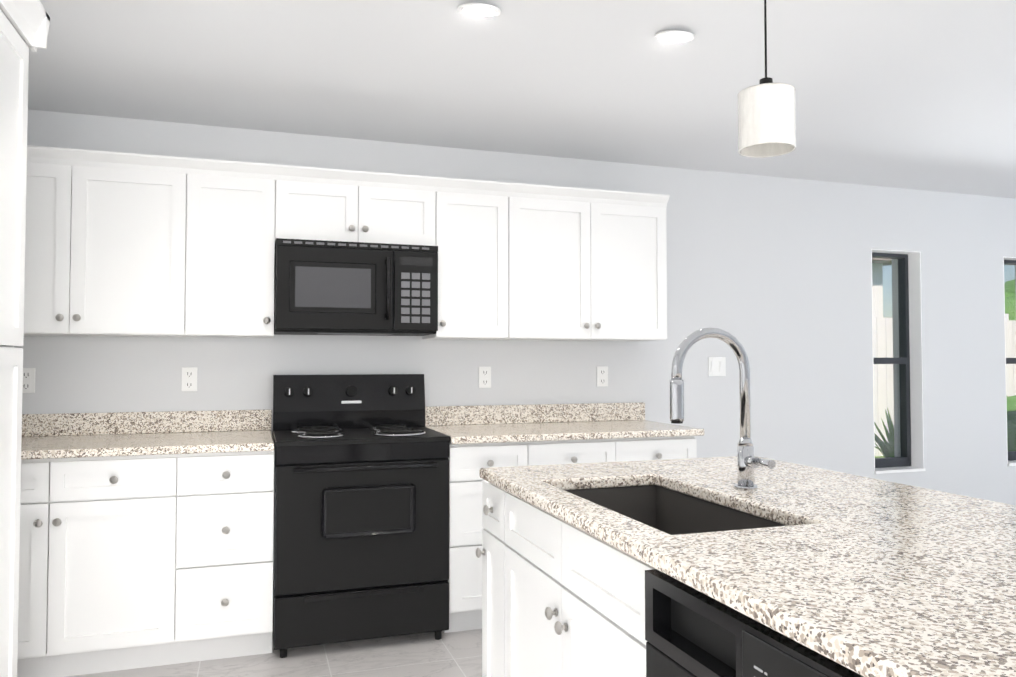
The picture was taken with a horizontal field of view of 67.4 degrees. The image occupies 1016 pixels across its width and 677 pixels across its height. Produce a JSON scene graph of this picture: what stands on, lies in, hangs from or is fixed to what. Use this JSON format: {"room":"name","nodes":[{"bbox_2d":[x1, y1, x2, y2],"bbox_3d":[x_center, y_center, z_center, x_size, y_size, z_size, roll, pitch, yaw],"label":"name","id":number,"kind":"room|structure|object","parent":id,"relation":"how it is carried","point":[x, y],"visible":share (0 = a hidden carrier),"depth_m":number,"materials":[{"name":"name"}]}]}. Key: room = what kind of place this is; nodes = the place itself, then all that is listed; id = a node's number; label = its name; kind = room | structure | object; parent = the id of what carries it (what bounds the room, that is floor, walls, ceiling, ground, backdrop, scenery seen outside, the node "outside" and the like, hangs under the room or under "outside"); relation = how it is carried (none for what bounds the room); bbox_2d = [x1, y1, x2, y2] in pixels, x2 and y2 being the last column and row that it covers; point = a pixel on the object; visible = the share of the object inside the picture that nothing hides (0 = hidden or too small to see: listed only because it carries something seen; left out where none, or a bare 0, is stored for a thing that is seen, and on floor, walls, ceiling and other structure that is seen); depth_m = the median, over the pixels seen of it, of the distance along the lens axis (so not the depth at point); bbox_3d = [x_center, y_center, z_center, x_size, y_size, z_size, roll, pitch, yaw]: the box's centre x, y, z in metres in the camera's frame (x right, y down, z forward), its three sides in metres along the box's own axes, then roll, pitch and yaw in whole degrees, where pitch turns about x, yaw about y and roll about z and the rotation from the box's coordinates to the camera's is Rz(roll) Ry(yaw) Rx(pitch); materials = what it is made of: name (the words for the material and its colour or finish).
{"room":"kitchen","nodes":[
{"label":"kitchen","id":0,"kind":"room"},
{"bbox_2d":[66,629,481,676],"bbox_3d":[3.473,1.333,0.459,10.380,0.120,9.750,1,-2,-18],"label":"floor","id":1,"kind":"structure","parent":0,"point":[451,654],"depth_m":3.19,"materials":[{"name":"tile"}]},
{"bbox_2d":[0,0,49,676],"bbox_3d":[-1.734,0.115,1.904,0.776,2.400,1.000,1,-2,-18],"label":"tall cabinet","id":2,"kind":"object","parent":1,"relation":"on","point":[24,25],"visible":1,"depth_m":2.35,"materials":[{"name":"white wood"}]},
{"bbox_2d":[17,454,180,676],"bbox_3d":[-1.882,0.917,3.248,0.914,0.876,0.608,1,-2,-18],"label":"base cabinet","id":3,"kind":"object","parent":1,"relation":"on","point":[133,562],"depth_m":3.03,"materials":[{"name":"white wood"}]},
{"bbox_2d":[21,409,273,459],"bbox_3d":[-1.801,0.406,3.271,1.514,0.135,0.643,1,-2,-18],"label":"countertop","id":4,"kind":"structure","parent":3,"relation":"on","point":[62,435],"depth_m":3.49,"materials":[{"name":"stone"}]},
{"bbox_2d":[177,450,273,663],"bbox_3d":[-1.295,0.923,3.442,0.441,0.876,0.608,1,-2,-18],"label":"base cabinet","id":5,"kind":"object","parent":1,"relation":"on","point":[225,600],"depth_m":3.18,"materials":[{"name":"white wood"}]},
{"bbox_2d":[272,374,449,657],"bbox_3d":[-0.712,0.770,3.596,0.758,1.190,0.687,1,-2,-18],"label":"electric range","id":6,"kind":"object","parent":1,"relation":"on","point":[361,506],"visible":1,"depth_m":3.35,"materials":[{"name":"black enameled metal"},{"name":"glass"}]},
{"bbox_2d":[443,441,542,632],"bbox_3d":[-0.154,0.934,3.820,0.441,0.876,0.608,1,-2,-18],"label":"base cabinet","id":7,"kind":"object","parent":1,"relation":"on","point":[467,462],"depth_m":3.50,"materials":[{"name":"white wood"}]},
{"bbox_2d":[543,436,696,464],"bbox_3d":[0.433,0.940,4.014,0.915,0.876,0.608,1,-2,-18],"label":"base cabinet","id":8,"kind":"object","parent":1,"relation":"on","point":[676,447],"depth_m":3.74,"materials":[{"name":"white wood"}]},
{"bbox_2d":[425,402,703,443],"bbox_3d":[0.270,0.426,3.957,1.318,0.135,0.643,1,-2,-18],"label":"countertop","id":9,"kind":"structure","parent":8,"relation":"on","point":[504,423],"depth_m":4.07,"materials":[{"name":"stone"}]},
{"bbox_2d":[476,475,879,676],"bbox_3d":[0.659,0.871,1.763,1.000,0.880,1.903,1,-2,-18],"label":"kitchen island","id":10,"kind":"object","parent":1,"relation":"on","point":[560,598],"depth_m":1.89,"materials":[{"name":"white wood"}]},
{"bbox_2d":[480,456,1015,676],"bbox_3d":[0.690,0.412,1.750,1.042,0.033,1.841,1,-2,-18],"label":"island countertop","id":11,"kind":"structure","parent":10,"relation":"on","point":[892,579],"depth_m":1.36,"materials":[{"name":"beige stone"}]},
{"bbox_2d":[556,479,795,530],"bbox_3d":[0.386,0.540,1.909,0.419,0.238,0.777,1,-2,-18],"label":"sink","id":12,"kind":"object","parent":11,"relation":"in","point":[669,506],"depth_m":2.22,"materials":[{"name":"black metal"}]},
{"bbox_2d":[670,327,775,490],"bbox_3d":[0.561,0.186,1.999,0.258,0.433,0.141,1,-2,-18],"label":"faucet","id":13,"kind":"object","parent":11,"relation":"on","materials":[{"name":"silver metal"}]},
{"bbox_2d":[645,569,863,676],"bbox_3d":[0.611,0.862,1.201,0.545,0.866,0.638,1,-2,-18],"label":"dishwasher","id":14,"kind":"object","parent":1,"relation":"on","point":[690,631],"visible":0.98,"depth_m":1.26,"materials":[{"name":"black metal"}]},
{"bbox_2d":[14,109,1015,504],"bbox_3d":[1.979,0.032,5.008,10.380,2.750,0.250,1,-2,-18],"label":"wall","id":15,"kind":"structure","parent":0,"point":[772,275],"depth_m":4.66,"materials":[{"name":"paint"}]},
{"bbox_2d":[22,368,34,392],"bbox_3d":[-2.199,0.192,3.481,0.070,0.115,0.008,1,-2,-18],"label":"electrical outlet","id":16,"kind":"object","parent":15,"relation":"attached to","point":[28,380],"visible":0.73,"depth_m":3.48,"materials":[{"name":"white plastic"}]},
{"bbox_2d":[24,149,203,336],"bbox_3d":[-1.899,-0.395,3.431,0.974,0.760,0.324,1,-2,-18],"label":"upper cabinet","id":17,"kind":"object","parent":15,"relation":"attached to","point":[121,244],"depth_m":3.33,"materials":[{"name":"white wood"}]},
{"bbox_2d":[181,367,196,390],"bbox_3d":[-1.545,0.198,3.698,0.070,0.115,0.008,1,-2,-18],"label":"electrical outlet","id":18,"kind":"object","parent":15,"relation":"attached to","point":[189,378],"visible":1,"depth_m":3.69,"materials":[{"name":"white plastic"}]},
{"bbox_2d":[204,165,275,337],"bbox_3d":[-1.340,-0.389,3.616,0.441,0.760,0.324,1,-2,-18],"label":"upper cabinet","id":19,"kind":"object","parent":15,"relation":"attached to","point":[239,200],"depth_m":3.49,"materials":[{"name":"white wood"}]},
{"bbox_2d":[275,164,437,245],"bbox_3d":[-0.764,-0.623,3.797,0.762,0.343,0.355,1,-2,-18],"label":"upper cabinet","id":20,"kind":"object","parent":15,"relation":"attached to","point":[323,204],"visible":0.92,"depth_m":3.65,"materials":[{"name":"white wood"}]},
{"bbox_2d":[274,238,437,335],"bbox_3d":[-0.750,-0.234,3.743,0.754,0.429,0.441,1,-2,-18],"label":"over-the-range microwave","id":21,"kind":"object","parent":20,"relation":"attached to","point":[321,287],"visible":1,"depth_m":3.58,"materials":[{"name":"black"}]},
{"bbox_2d":[422,181,521,339],"bbox_3d":[-0.199,-0.378,3.994,0.441,0.760,0.324,1,-2,-18],"label":"upper cabinet","id":22,"kind":"object","parent":15,"relation":"attached to","point":[518,261],"depth_m":3.85,"materials":[{"name":"white wood"}]},
{"bbox_2d":[479,367,490,387],"bbox_3d":[-0.126,0.212,4.168,0.070,0.115,0.008,1,-2,-18],"label":"electrical outlet","id":23,"kind":"object","parent":15,"relation":"attached to","point":[484,377],"visible":1,"depth_m":4.17,"materials":[{"name":"white plastic"}]},
{"bbox_2d":[522,189,668,340],"bbox_3d":[0.360,-0.373,4.179,0.974,0.760,0.324,1,-2,-18],"label":"upper cabinet","id":24,"kind":"object","parent":15,"relation":"attached to","point":[594,265],"depth_m":4.04,"materials":[{"name":"white wood"}]},
{"bbox_2d":[597,366,607,386],"bbox_3d":[0.544,0.219,4.390,0.070,0.115,0.008,1,-2,-18],"label":"electrical outlet","id":25,"kind":"object","parent":15,"relation":"attached to","point":[602,375],"visible":1,"depth_m":4.39,"materials":[{"name":"white plastic"}]},
{"bbox_2d":[708,357,725,375],"bbox_3d":[1.271,0.171,4.630,0.120,0.115,0.013,1,-2,-18],"label":"light switch","id":26,"kind":"object","parent":15,"relation":"attached to","point":[716,366],"visible":1,"depth_m":4.63,"materials":[{"name":"white plastic"}]},
{"bbox_2d":[871,249,925,473],"bbox_3d":[2.573,0.150,5.150,0.419,1.477,0.177,1,-2,-18],"label":"window","id":27,"kind":"structure","parent":15,"relation":"in","point":[910,378],"depth_m":5.21,"materials":[{"name":"black"}]},
{"bbox_2d":[1003,256,1015,465],"bbox_3d":[3.689,0.161,5.520,0.429,1.477,0.177,1,-2,-18],"label":"window","id":28,"kind":"structure","parent":15,"relation":"in","point":[1011,458],"depth_m":5.54,"materials":[{"name":"black metal"}]},
{"bbox_2d":[28,0,1015,198],"bbox_3d":[3.473,-1.617,0.546,10.380,1.048,9.750,1,-2,-18],"label":"ceiling","id":29,"kind":"structure","parent":0,"point":[914,94],"depth_m":3.46,"materials":[{"name":"paint"}]},
{"bbox_2d":[457,3,500,15],"bbox_3d":[-0.114,-1.276,2.968,0.170,0.037,0.169,1,-2,-18],"label":"recessed light","id":30,"kind":"object","parent":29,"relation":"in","point":[481,9],"visible":0.77,"depth_m":2.93,"materials":[{"name":"white plastic"}]},
{"bbox_2d":[654,30,693,41],"bbox_3d":[0.700,-1.272,3.216,0.170,0.037,0.169,1,-2,-18],"label":"recessed light","id":31,"kind":"object","parent":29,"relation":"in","point":[679,36],"visible":0.85,"depth_m":3.18,"materials":[{"name":"white plastic"}]},
{"bbox_2d":[738,0,795,157],"bbox_3d":[0.831,-1.021,2.461,0.178,0.835,0.178,1,-2,-18],"label":"pendant light","id":32,"kind":"object","parent":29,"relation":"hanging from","point":[766,116],"visible":1,"depth_m":2.38,"materials":[{"name":"white glass"}]},
{"label":"outside","id":33,"kind":"structure","parent":0,"visible":0},
{"bbox_3d":[4.927,2.269,29.633,52.000,0.230,44.749,1,-2,-18],"label":"ground","id":34,"kind":"structure","parent":33,"visible":0},
{"bbox_2d":[872,258,891,316],"bbox_3d":[5.342,-0.537,18.444,3.900,4.720,7.200,1,-2,-18],"label":"house","id":35,"kind":"structure","parent":34,"relation":"on","point":[878,302],"depth_m":15.86,"materials":[{"name":"white paint"}]},
{"bbox_2d":[874,407,894,457],"bbox_3d":[3.494,0.987,6.665,0.942,1.038,1.256,1,-2,-18],"label":"yucca","id":36,"kind":"object","parent":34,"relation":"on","point":[883,445],"depth_m":6.79,"materials":[{"name":"green plant"}]},
{"bbox_2d":[873,310,1015,455],"bbox_3d":[4.958,0.600,10.363,9.912,1.970,0.170,1,-2,-18],"label":"fence","id":37,"kind":"object","parent":34,"relation":"on","point":[885,344],"depth_m":10.34,"materials":[{"name":"white wood"}]},
{"bbox_2d":[1004,279,1015,319],"bbox_3d":[12.394,-0.126,18.159,7.908,3.841,6.545,1,-2,-18],"label":"trees","id":38,"kind":"object","parent":34,"relation":"on","point":[1011,294],"depth_m":17.26,"materials":[{"name":"green plant"}]},
{"bbox_2d":[1006,395,1015,450],"bbox_3d":[5.889,1.065,8.530,3.863,1.166,2.224,1,-2,-18],"label":"bushes","id":39,"kind":"object","parent":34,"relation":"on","point":[1010,435],"depth_m":7.10,"materials":[{"name":"green plant"}]}
]}

